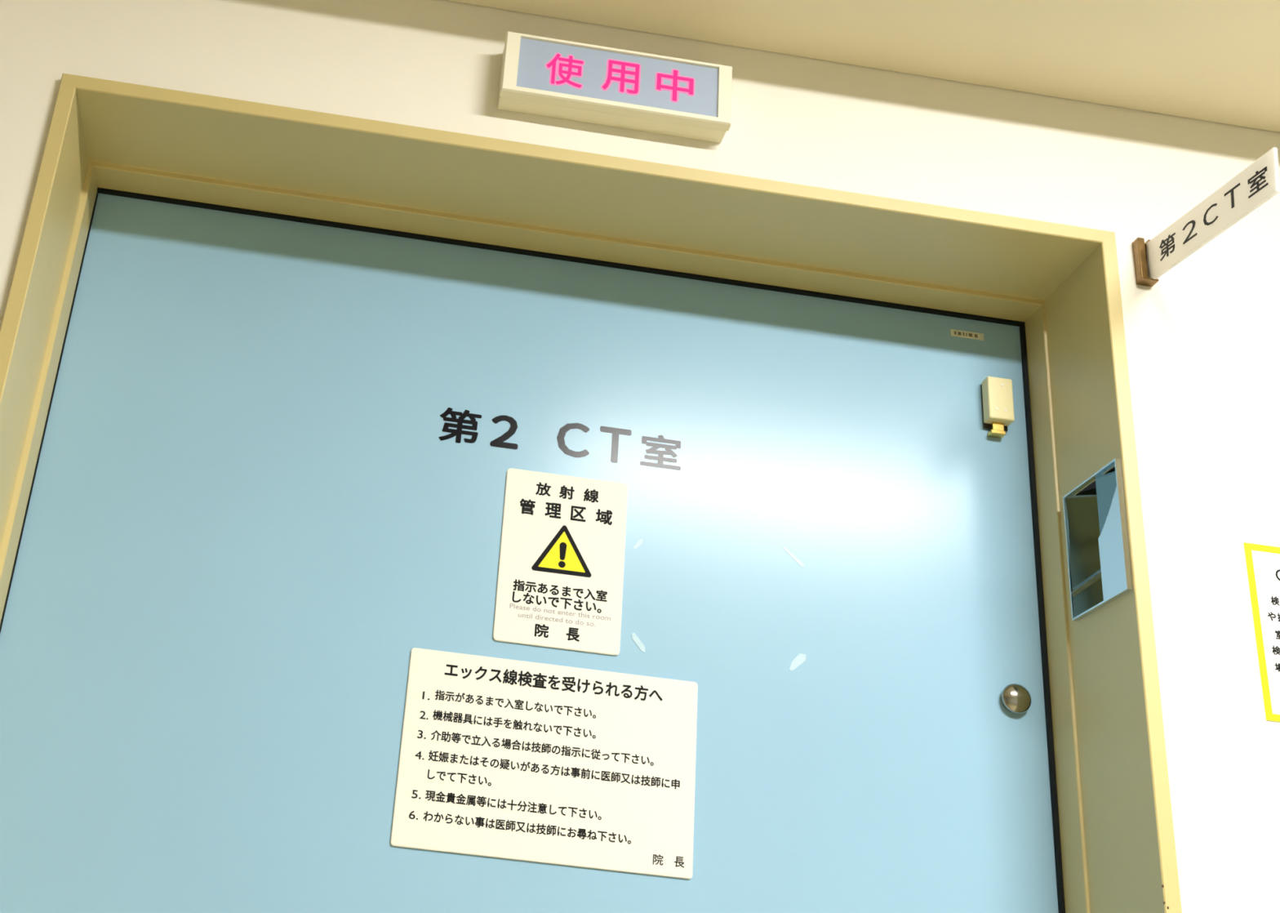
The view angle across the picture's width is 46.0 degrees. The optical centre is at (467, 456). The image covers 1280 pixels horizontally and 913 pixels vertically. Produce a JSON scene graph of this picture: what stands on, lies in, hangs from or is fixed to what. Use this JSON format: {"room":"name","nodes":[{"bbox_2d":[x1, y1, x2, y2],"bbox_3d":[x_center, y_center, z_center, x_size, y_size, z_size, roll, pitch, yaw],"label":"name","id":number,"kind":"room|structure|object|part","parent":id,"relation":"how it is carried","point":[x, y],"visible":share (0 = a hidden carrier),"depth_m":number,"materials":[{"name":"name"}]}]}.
{"room":"hospital corridor","nodes":[
{"label":"hospital corridor","id":0,"kind":"room"},
{"bbox_2d":[0,0,1279,912],"bbox_3d":[0.167,0.564,1.349,7.800,2.381,0.010,8,-24,-5],"label":"wall","id":1,"kind":"structure","parent":0,"point":[1202,342],"depth_m":1.73,"materials":[{"name":"beige paint"}]},
{"bbox_2d":[0,191,1058,912],"bbox_3d":[0.036,0.711,1.479,1.310,2.168,0.057,8,-24,-5],"label":"door","id":2,"kind":"structure","parent":1,"relation":"in","point":[275,459],"depth_m":1.72,"materials":[{"name":"blue paint"}]},
{"bbox_2d":[390,647,697,878],"bbox_3d":[0.089,0.333,1.630,0.327,0.217,0.003,8,-24,-5],"label":"notice sign","id":3,"kind":"object","parent":2,"relation":"attached to","point":[500,757],"visible":1,"depth_m":1.63,"materials":[{"name":"beige plastic"}]},
{"bbox_2d":[493,467,627,655],"bbox_3d":[0.110,0.119,1.723,0.146,0.212,0.003,8,-24,-5],"label":"warning sign","id":4,"kind":"object","parent":2,"relation":"attached to","point":[561,572],"visible":1,"depth_m":1.72,"materials":[{"name":"white paper"}]},
{"bbox_2d":[950,328,983,340],"bbox_3d":[0.643,-0.157,1.915,0.044,0.010,0.001,8,-24,-5],"label":"label sticker","id":5,"kind":"object","parent":2,"relation":"attached to","point":[958,333],"visible":1,"depth_m":1.92,"materials":[{"name":"beige paper"}]},
{"bbox_2d":[954,330,977,337],"bbox_3d":[0.641,-0.157,1.915,0.031,0.005,0.001,8,-24,-5],"label":"print","id":6,"kind":"object","parent":5,"relation":"attached to","point":[964,334],"depth_m":1.91,"materials":[{"name":"brown"}]},
{"bbox_2d":[981,376,1014,438],"bbox_3d":[0.664,-0.061,1.866,0.033,0.075,0.022,8,-24,-5],"label":"box","id":7,"kind":"object","parent":2,"relation":"attached to","point":[997,393],"visible":1,"depth_m":1.86,"materials":[{"name":"beige plastic"}]},
{"bbox_3d":[0.664,-0.062,1.877,0.031,0.062,0.003,8,-24,-5],"label":"plate","id":8,"kind":"part","parent":7,"relation":"part of","materials":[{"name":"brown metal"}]},
{"bbox_3d":[0.635,0.280,1.722,0.035,0.035,0.015,8,-24,-5],"label":"knob","id":9,"kind":"part","parent":2,"relation":"part of","materials":[{"name":"silver metal"}]},
{"bbox_2d":[0,73,1182,912],"bbox_3d":[0.049,0.679,1.372,1.236,2.168,0.196,8,-24,-5],"label":"trim","id":10,"kind":"structure","parent":1,"relation":"attached to","point":[1114,843],"depth_m":1.74,"materials":[{"name":"beige paint"}]},
{"bbox_2d":[1062,457,1133,621],"bbox_3d":[0.720,0.097,1.673,0.036,0.152,0.118,8,-24,-5],"label":"plate","id":11,"kind":"object","parent":10,"relation":"attached to","point":[1098,553],"visible":0.99,"depth_m":1.68,"materials":[{"name":"silver metal"}]},
{"bbox_3d":[0.706,0.095,1.635,0.001,0.122,0.049,8,-24,-5],"label":"plate","id":12,"kind":"part","parent":11,"relation":"part of","materials":[{"name":"metal"}]},
{"bbox_2d":[497,31,732,142],"bbox_3d":[0.173,-0.432,1.744,0.270,0.084,0.040,8,-24,-5],"label":"sign","id":13,"kind":"object","parent":1,"relation":"attached to","point":[541,76],"visible":1,"depth_m":1.73,"materials":[{"name":"beige plastic"}]},
{"bbox_2d":[1132,146,1279,286],"bbox_3d":[0.814,-0.264,1.648,0.020,0.083,0.247,8,-24,-5],"label":"sign","id":14,"kind":"object","parent":1,"relation":"attached to","point":[1258,183],"visible":1,"depth_m":1.64,"materials":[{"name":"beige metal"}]},
{"bbox_2d":[1243,542,1279,721],"bbox_3d":[0.973,0.202,1.607,0.261,0.198,0.001,8,-24,-5],"label":"poster","id":15,"kind":"object","parent":1,"relation":"attached to","point":[1262,562],"visible":1,"depth_m":1.60,"materials":[{"name":"white paper"}]},
{"bbox_2d":[445,0,1279,132],"bbox_3d":[0.562,-1.530,-0.070,8.000,0.419,4.322,8,-24,-5],"label":"ceiling","id":16,"kind":"structure","parent":0,"point":[1211,60],"depth_m":1.77,"materials":[{"name":"beige paint"}]}
]}

